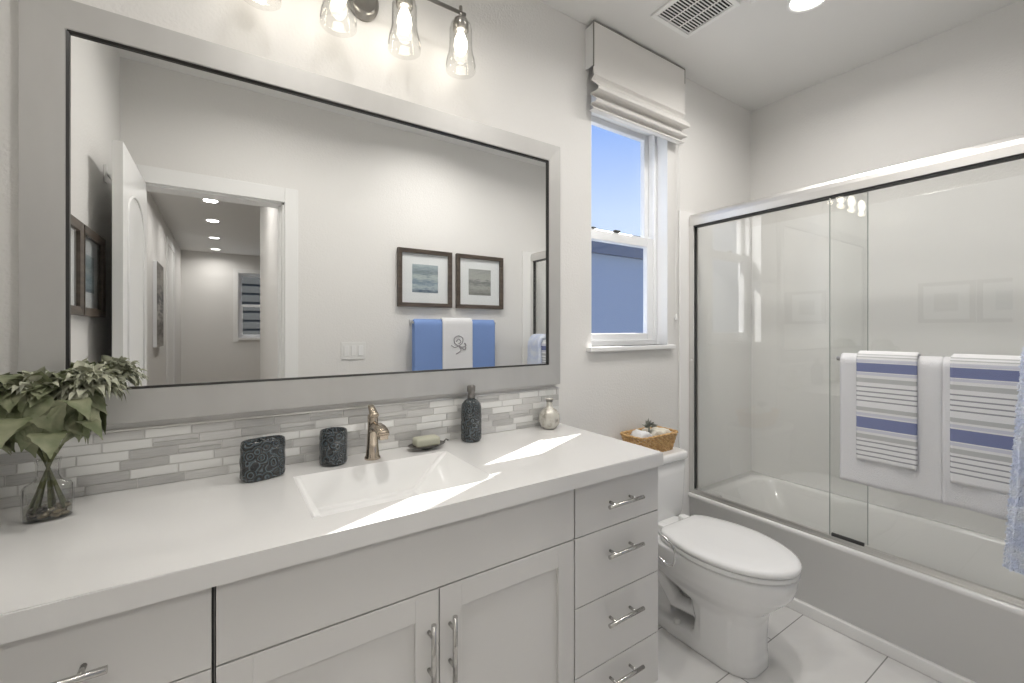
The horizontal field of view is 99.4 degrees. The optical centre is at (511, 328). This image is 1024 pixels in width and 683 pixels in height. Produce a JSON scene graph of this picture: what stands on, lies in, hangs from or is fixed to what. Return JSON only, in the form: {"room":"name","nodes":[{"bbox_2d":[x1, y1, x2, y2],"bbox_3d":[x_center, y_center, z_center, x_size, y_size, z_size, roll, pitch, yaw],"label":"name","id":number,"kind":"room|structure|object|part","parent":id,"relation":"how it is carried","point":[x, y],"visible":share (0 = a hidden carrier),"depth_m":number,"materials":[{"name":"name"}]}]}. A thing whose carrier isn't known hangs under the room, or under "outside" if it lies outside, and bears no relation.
{"room":"bathroom","nodes":[
{"label":"bathroom","id":0,"kind":"room"},
{"bbox_2d":[0,0,749,447],"bbox_3d":[0.135,-0.065,1.981,3.557,2.710,0.150,0,0,-34],"label":"wall","id":1,"kind":"structure","parent":0,"point":[529,78],"depth_m":1.80,"materials":[{"name":"white paint"}]},
{"bbox_2d":[0,387,558,508],"bbox_3d":[-0.496,0.338,1.464,1.689,0.158,0.010,0,0,-34],"label":"tile backsplash","id":2,"kind":"structure","parent":1,"relation":"attached to","point":[137,457],"depth_m":1.23,"materials":[{"name":"white tile"}]},
{"bbox_3d":[-0.496,0.262,1.464,1.689,0.005,0.010,0,0,-34],"label":"edge trim","id":3,"kind":"part","parent":2,"relation":"part of","materials":[{"name":"silver metal"}]},
{"bbox_2d":[18,0,559,424],"bbox_3d":[-0.474,-0.280,1.470,1.634,1.044,0.025,0,0,-34],"label":"wall mirror","id":4,"kind":"object","parent":1,"relation":"attached to","point":[221,229],"visible":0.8,"depth_m":1.28,"materials":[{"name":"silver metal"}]},
{"bbox_2d":[332,0,378,23],"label":"vanity light","id":5,"kind":"object","parent":1,"relation":"attached to","point":[364,10],"depth_m":1.44,"materials":[{"name":"silver metal"}]},
{"bbox_3d":[-0.521,-0.998,1.304,0.106,0.175,0.106,0,0,-34],"label":"lamp shade","id":6,"kind":"part","parent":5,"relation":"part of","materials":[{"name":"clear glass"}]},
{"bbox_3d":[-0.521,-1.006,1.304,0.047,0.085,0.047,0,0,-34],"label":"bulb","id":7,"kind":"part","parent":5,"relation":"part of","materials":[{"name":"white glass"}]},
{"bbox_2d":[388,0,420,46],"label":"vanity light","id":8,"kind":"object","parent":1,"relation":"attached to","point":[404,21],"depth_m":1.40,"materials":[{"name":"clear glass"}]},
{"bbox_2d":[396,0,412,11],"bbox_3d":[-0.351,-1.093,1.418,0.054,0.088,0.054,0,0,-34],"label":"socket","id":9,"kind":"object","parent":8,"relation":"attached to","point":[407,5],"depth_m":1.41,"materials":[{"name":"silver metal"}]},
{"bbox_3d":[-0.351,-0.998,1.418,0.106,0.175,0.106,0,0,-34],"label":"lamp shade","id":10,"kind":"part","parent":8,"relation":"part of","materials":[{"name":"clear glass"}]},
{"bbox_3d":[-0.351,-1.006,1.418,0.047,0.085,0.047,0,0,-34],"label":"bulb","id":11,"kind":"part","parent":8,"relation":"part of","materials":[{"name":"white glass"}]},
{"bbox_2d":[428,0,475,68],"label":"vanity light","id":12,"kind":"object","parent":1,"relation":"attached to","point":[460,22],"depth_m":1.51,"materials":[{"name":"clear glass"}]},
{"bbox_2d":[453,5,467,34],"bbox_3d":[-0.181,-1.093,1.531,0.054,0.088,0.054,0,0,-34],"label":"socket","id":13,"kind":"object","parent":12,"relation":"attached to","point":[460,22],"depth_m":1.52,"materials":[{"name":"silver metal"}]},
{"bbox_3d":[-0.181,-1.006,1.531,0.047,0.085,0.047,0,0,-34],"label":"bulb","id":14,"kind":"part","parent":12,"relation":"part of","materials":[{"name":"white glass"}]},
{"bbox_3d":[-0.181,-0.998,1.531,0.106,0.175,0.106,0,0,-34],"label":"lamp shade","id":15,"kind":"part","parent":12,"relation":"part of","materials":[{"name":"clear glass"}]},
{"bbox_2d":[586,95,675,351],"bbox_3d":[0.580,-0.501,2.253,0.632,1.217,0.172,0,0,-34],"label":"window","id":16,"kind":"structure","parent":1,"relation":"in","point":[653,239],"depth_m":2.39,"materials":[{"name":"white plastic"}]},
{"bbox_3d":[0.543,-0.768,2.308,0.516,0.627,0.030,0,0,-34],"label":"sash","id":17,"kind":"part","parent":16,"relation":"part of","materials":[{"name":"white plastic"}]},
{"bbox_3d":[0.561,-0.222,2.282,0.516,0.557,0.030,0,0,-34],"label":"sash","id":18,"kind":"part","parent":16,"relation":"part of","materials":[{"name":"white plastic"}]},
{"bbox_3d":[0.553,-0.512,2.294,0.572,1.195,0.075,0,0,-34],"label":"frame","id":19,"kind":"part","parent":16,"relation":"part of","materials":[{"name":"white plastic"}]},
{"bbox_3d":[0.601,0.096,2.222,0.632,0.022,0.097,0,0,-34],"label":"sill","id":20,"kind":"part","parent":16,"relation":"part of","materials":[{"name":"white wood"}]},
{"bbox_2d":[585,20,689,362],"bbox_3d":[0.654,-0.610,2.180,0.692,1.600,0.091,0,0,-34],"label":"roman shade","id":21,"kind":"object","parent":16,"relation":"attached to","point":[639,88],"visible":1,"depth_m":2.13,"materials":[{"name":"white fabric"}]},
{"bbox_3d":[0.915,-0.460,2.384,0.032,1.300,0.021,0,0,-34],"label":"pull cord","id":22,"kind":"part","parent":21,"relation":"part of","materials":[{"name":"white fabric"}]},
{"bbox_2d":[538,0,1019,111],"bbox_3d":[2.452,-1.470,-1.522,4.000,0.100,8.550,0,0,-34],"label":"ceiling","id":23,"kind":"structure","parent":0,"point":[760,53],"depth_m":2.11,"materials":[{"name":"white paint"}]},
{"bbox_2d":[651,0,740,37],"bbox_3d":[0.810,-1.413,1.921,0.266,0.011,0.266,0,0,-34],"label":"ceiling vent","id":24,"kind":"object","parent":23,"relation":"in","point":[686,18],"visible":1,"depth_m":1.94,"materials":[{"name":"white"}]},
{"bbox_2d":[786,0,826,13],"bbox_3d":[1.273,-1.415,1.860,0.170,0.008,0.170,0,0,-34],"label":"recessed light","id":25,"kind":"object","parent":23,"relation":"in","point":[792,6],"visible":1,"depth_m":1.90,"materials":[{"name":"white"}]},
{"bbox_2d":[654,606,940,682],"bbox_3d":[0.594,1.340,1.289,3.557,0.100,1.810,0,0,-34],"label":"floor","id":26,"kind":"structure","parent":0,"point":[801,649],"depth_m":1.68,"materials":[{"name":"tile"}]},
{"bbox_2d":[0,586,215,682],"bbox_3d":[-0.862,0.876,0.880,0.434,0.828,0.575,0,0,-34],"label":"drawer cabinet","id":27,"kind":"object","parent":26,"relation":"on","point":[173,640],"visible":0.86,"depth_m":0.73,"materials":[{"name":"white paint"}]},
{"bbox_3d":[-0.713,0.540,0.656,0.155,0.012,0.036,0,0,-34],"label":"handle","id":28,"kind":"part","parent":27,"relation":"part of","materials":[{"name":"silver metal"}]},
{"bbox_3d":[-0.728,0.721,0.678,0.426,0.205,0.018,0,0,-34],"label":"drawer","id":29,"kind":"part","parent":27,"relation":"part of","materials":[{"name":"white paint"}]},
{"bbox_2d":[216,489,573,682],"bbox_3d":[-0.318,0.876,1.242,0.869,0.828,0.575,0,0,-34],"label":"base cabinet","id":30,"kind":"object","parent":26,"relation":"on","point":[488,597],"visible":0.91,"depth_m":1.01,"materials":[{"name":"white paint"}]},
{"bbox_3d":[-0.362,0.910,0.921,0.439,0.580,0.018,0,0,-34],"label":"door","id":31,"kind":"part","parent":30,"relation":"part of","materials":[{"name":"white paint"}]},
{"bbox_2d":[0,423,662,644],"bbox_3d":[-0.345,0.469,1.236,1.689,0.105,0.558,0,0,-34],"label":"countertop","id":32,"kind":"structure","parent":30,"relation":"on","point":[122,550],"depth_m":0.97,"materials":[{"name":"stone"}]},
{"bbox_2d":[20,456,74,524],"bbox_3d":[-1.022,0.351,0.956,0.082,0.132,0.056,0,0,-34],"label":"glass vase","id":33,"kind":"object","parent":32,"relation":"on","point":[42,514],"visible":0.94,"depth_m":0.95,"materials":[{"name":"glass"}]},
{"bbox_2d":[0,360,130,513],"bbox_3d":[-0.995,0.234,0.940,0.259,0.325,0.215,0,0,-34],"label":"bouquet","id":34,"kind":"object","parent":33,"relation":"in","point":[38,408],"visible":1,"depth_m":0.92,"materials":[{"name":"green plant"}]},
{"bbox_2d":[239,435,285,482],"bbox_3d":[-0.699,0.363,1.219,0.064,0.108,0.116,0,0,44],"label":"toothbrush holder","id":35,"kind":"object","parent":32,"relation":"on","point":[261,458],"visible":1,"depth_m":1.19,"materials":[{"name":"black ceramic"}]},
{"bbox_2d":[319,427,347,466],"bbox_3d":[-0.554,0.364,1.347,0.082,0.105,0.082,0,0,-34],"label":"tumbler","id":36,"kind":"object","parent":32,"relation":"on","point":[332,440],"visible":1,"depth_m":1.31,"materials":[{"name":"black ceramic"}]},
{"bbox_2d":[364,404,388,460],"bbox_3d":[-0.423,0.332,1.359,0.050,0.171,0.147,0,0,-34],"label":"faucet","id":37,"kind":"object","parent":32,"relation":"on","point":[375,430],"visible":1,"depth_m":1.38,"materials":[{"name":"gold metal"}]},
{"bbox_3d":[-0.450,0.264,1.400,0.028,0.035,0.048,0,0,-34],"label":"lever","id":38,"kind":"part","parent":37,"relation":"part of","materials":[{"name":"silver metal"}]},
{"bbox_3d":[-0.416,0.320,1.349,0.037,0.049,0.122,0,0,-34],"label":"spout","id":39,"kind":"part","parent":37,"relation":"part of","materials":[{"name":"silver metal"}]},
{"bbox_2d":[293,451,494,518],"bbox_3d":[-0.332,0.469,1.220,0.471,0.105,0.325,0,0,-34],"label":"sink basin","id":40,"kind":"object","parent":32,"relation":"in","point":[327,493],"depth_m":1.32,"materials":[{"name":"white ceramic"}]},
{"bbox_2d":[408,439,448,449],"bbox_3d":[-0.291,0.405,1.518,0.151,0.025,0.084,0,0,-34],"label":"soap dish","id":41,"kind":"object","parent":32,"relation":"on","point":[441,441],"visible":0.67,"depth_m":1.50,"materials":[{"name":"grey metal"}]},
{"bbox_2d":[412,434,439,447],"bbox_3d":[-0.298,0.390,1.513,0.087,0.029,0.050,0,0,-34],"label":"soap bar","id":42,"kind":"object","parent":41,"relation":"on","point":[426,440],"visible":1,"depth_m":1.50,"materials":[{"name":"beige"}]},
{"bbox_2d":[461,385,481,442],"bbox_3d":[-0.152,0.313,1.621,0.077,0.208,0.078,0,0,-34],"label":"soap dispenser","id":43,"kind":"object","parent":32,"relation":"on","point":[471,415],"visible":1,"depth_m":1.59,"materials":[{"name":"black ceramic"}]},
{"bbox_2d":[539,393,559,429],"bbox_3d":[0.157,0.332,1.824,0.089,0.171,0.089,0,0,-34],"label":"bottle","id":44,"kind":"object","parent":32,"relation":"on","point":[549,417],"visible":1,"depth_m":1.79,"materials":[{"name":"silver glass"}]},
{"bbox_3d":[-0.186,0.757,1.006,0.012,0.155,0.036,0,0,-34],"label":"handle","id":45,"kind":"part","parent":30,"relation":"part of","materials":[{"name":"silver metal"}]},
{"bbox_3d":[-0.141,0.757,1.036,0.012,0.155,0.036,0,0,-34],"label":"handle","id":46,"kind":"part","parent":30,"relation":"part of","materials":[{"name":"silver metal"}]},
{"bbox_3d":[0.000,0.910,1.162,0.424,0.580,0.018,0,0,-34],"label":"door","id":47,"kind":"part","parent":30,"relation":"part of","materials":[{"name":"white paint"}]},
{"bbox_2d":[572,467,657,682],"bbox_3d":[0.203,0.876,1.588,0.378,0.828,0.575,0,0,-34],"label":"drawer cabinet","id":48,"kind":"object","parent":26,"relation":"on","point":[615,539],"visible":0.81,"depth_m":1.37,"materials":[{"name":"white paint"}]},
{"bbox_3d":[0.338,0.721,1.386,0.377,0.205,0.018,0,0,-34],"label":"drawer","id":49,"kind":"part","parent":48,"relation":"part of","materials":[{"name":"white paint"}]},
{"bbox_3d":[0.338,1.117,1.386,0.377,0.166,0.018,0,0,-34],"label":"drawer","id":50,"kind":"part","parent":48,"relation":"part of","materials":[{"name":"white paint"}]},
{"bbox_3d":[0.338,0.928,1.386,0.377,0.204,0.018,0,0,-34],"label":"drawer","id":51,"kind":"part","parent":48,"relation":"part of","materials":[{"name":"white paint"}]},
{"bbox_3d":[0.338,0.540,1.386,0.377,0.152,0.018,0,0,-34],"label":"drawer","id":52,"kind":"part","parent":48,"relation":"part of","materials":[{"name":"white paint"}]},
{"bbox_3d":[0.353,0.898,1.364,0.155,0.012,0.036,0,0,-34],"label":"handle","id":53,"kind":"part","parent":48,"relation":"part of","materials":[{"name":"silver metal"}]},
{"bbox_3d":[0.353,0.691,1.364,0.155,0.012,0.036,0,0,-34],"label":"handle","id":54,"kind":"part","parent":48,"relation":"part of","materials":[{"name":"silver metal"}]},
{"bbox_3d":[0.353,0.540,1.364,0.155,0.012,0.036,0,0,-34],"label":"handle","id":55,"kind":"part","parent":48,"relation":"part of","materials":[{"name":"silver metal"}]},
{"bbox_3d":[0.353,1.087,1.364,0.155,0.012,0.036,0,0,-34],"label":"handle","id":56,"kind":"part","parent":48,"relation":"part of","materials":[{"name":"silver metal"}]},
{"bbox_2d":[657,447,801,678],"bbox_3d":[0.775,0.939,1.837,0.453,0.702,0.778,0,0,-34],"label":"toilet","id":57,"kind":"object","parent":26,"relation":"on","point":[720,582],"visible":0.7,"depth_m":1.66,"materials":[{"name":"white ceramic"}]},
{"bbox_2d":[620,426,677,451],"bbox_3d":[0.666,0.541,2.104,0.285,0.092,0.155,0,0,-34],"label":"wicker basket","id":58,"kind":"object","parent":57,"relation":"on","point":[665,442],"visible":0.69,"depth_m":2.05,"materials":[{"name":"brown wicker"}]},
{"bbox_2d":[631,429,651,443],"bbox_3d":[0.618,0.521,2.070,0.077,0.075,0.085,0,0,-24],"label":"rolled washcloth","id":59,"kind":"object","parent":58,"relation":"in","point":[637,433],"visible":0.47,"depth_m":2.04,"materials":[{"name":"white fabric"}]},
{"bbox_2d":[642,428,661,445],"bbox_3d":[0.677,0.521,2.109,0.079,0.075,0.088,0,0,-34],"label":"rolled washcloth","id":60,"kind":"object","parent":58,"relation":"in","point":[654,432],"visible":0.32,"depth_m":2.08,"materials":[{"name":"beige fabric"}]},
{"bbox_2d":[642,418,656,432],"bbox_3d":[0.664,0.462,2.078,0.077,0.069,0.076,0,0,6],"label":"sprig","id":61,"kind":"object","parent":60,"relation":"on","point":[648,424],"visible":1,"depth_m":2.08,"materials":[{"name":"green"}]},
{"bbox_2d":[652,427,670,433],"bbox_3d":[0.737,0.523,2.149,0.072,0.070,0.083,0,0,-34],"label":"rolled washcloth","id":62,"kind":"object","parent":58,"relation":"in","point":[663,430],"visible":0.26,"depth_m":2.12,"materials":[{"name":"beige fabric"}]},
{"bbox_3d":[0.632,0.766,2.084,0.400,0.277,0.197,0,0,-34],"label":"tank","id":63,"kind":"part","parent":57,"relation":"part of","materials":[{"name":"white ceramic"}]},
{"bbox_3d":[0.633,0.608,2.083,0.416,0.039,0.212,0,0,-34],"label":"tank lid","id":64,"kind":"part","parent":57,"relation":"part of","materials":[{"name":"white ceramic"}]},
{"bbox_3d":[0.790,1.091,1.847,0.366,0.397,0.759,0,0,-34],"label":"bowl","id":65,"kind":"part","parent":57,"relation":"part of","materials":[{"name":"white ceramic"}]},
{"bbox_3d":[0.869,0.880,1.728,0.378,0.019,0.487,0,0,-34],"label":"seat","id":66,"kind":"part","parent":57,"relation":"part of","materials":[{"name":"white plastic"}]},
{"bbox_3d":[0.871,0.856,1.725,0.382,0.026,0.486,0,0,-34],"label":"seat lid","id":67,"kind":"part","parent":57,"relation":"part of","materials":[{"name":"white plastic"}]},
{"bbox_2d":[688,471,1023,682],"bbox_3d":[1.695,1.105,2.003,0.689,0.370,1.536,0,0,-34],"label":"bathtub","id":68,"kind":"object","parent":26,"relation":"on","point":[946,632],"visible":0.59,"depth_m":1.86,"materials":[{"name":"white ceramic"}]},
{"bbox_2d":[689,134,1023,608],"bbox_3d":[1.417,0.136,1.818,0.120,1.568,1.516,0,0,-34],"label":"sliding shower door","id":69,"kind":"structure","parent":68,"relation":"on","point":[1008,149],"depth_m":1.89,"materials":[{"name":"clear"}]},
{"bbox_2d":[840,353,943,502],"bbox_3d":[1.451,0.358,1.671,0.052,0.519,0.311,0,0,-34],"label":"bath towel","id":70,"kind":"object","parent":69,"relation":"hanging from","point":[924,483],"visible":0.62,"depth_m":1.60,"materials":[{"name":"white fabric"}]},
{"bbox_2d":[856,350,921,470],"bbox_3d":[1.451,0.302,1.673,0.073,0.430,0.183,0,0,-34],"label":"striped hand towel","id":71,"kind":"object","parent":70,"relation":"on","point":[886,381],"visible":0.95,"depth_m":1.65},
{"bbox_2d":[941,357,1009,520],"bbox_3d":[1.621,0.358,1.411,0.060,0.519,0.320,0,0,-34],"label":"bath towel","id":72,"kind":"object","parent":69,"relation":"hanging from","point":[990,503],"visible":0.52,"depth_m":1.51,"materials":[{"name":"white fabric"}]},
{"bbox_2d":[950,354,1020,493],"bbox_3d":[1.605,0.309,1.442,0.073,0.446,0.204,0,0,-34],"label":"striped hand towel","id":73,"kind":"object","parent":72,"relation":"on","point":[983,388],"visible":0.93,"depth_m":1.44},
{"bbox_2d":[750,0,1023,226],"bbox_3d":[2.067,-0.065,2.178,0.120,2.710,1.660,0,0,-34],"label":"wall","id":74,"kind":"structure","parent":0,"point":[961,86],"depth_m":2.21,"materials":[{"name":"white paint"}]},
{"bbox_2d":[678,175,1023,538],"bbox_3d":[1.667,0.315,1.984,0.760,1.950,1.538,0,0,-34],"label":"shower surround","id":75,"kind":"object","parent":74,"relation":"attached to","point":[946,267],"visible":0.68,"depth_m":2.44,"materials":[{"name":"white tile"}]},
{"bbox_3d":[1.244,0.315,2.620,0.760,1.950,0.011,0,0,-34],"label":"panel","id":76,"kind":"part","parent":75,"relation":"part of","materials":[{"name":"white plastic"}]},
{"bbox_2d":[1002,346,1023,574],"bbox_3d":[1.679,0.403,1.327,0.178,0.727,0.232,0,0,-34],"label":"towel","id":77,"kind":"object","parent":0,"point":[1013,560],"visible":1,"depth_m":1.35,"materials":[{"name":"fabric"}]},
{"label":"outside","id":78,"kind":"structure","parent":0,"visible":0},
{"bbox_2d":[591,229,642,332],"bbox_3d":[1.638,0.260,6.119,8.500,3.060,0.420,0,0,-34],"label":"house","id":79,"kind":"structure","parent":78,"point":[616,270],"depth_m":5.84,"materials":[{"name":"blue paint"}]}
]}

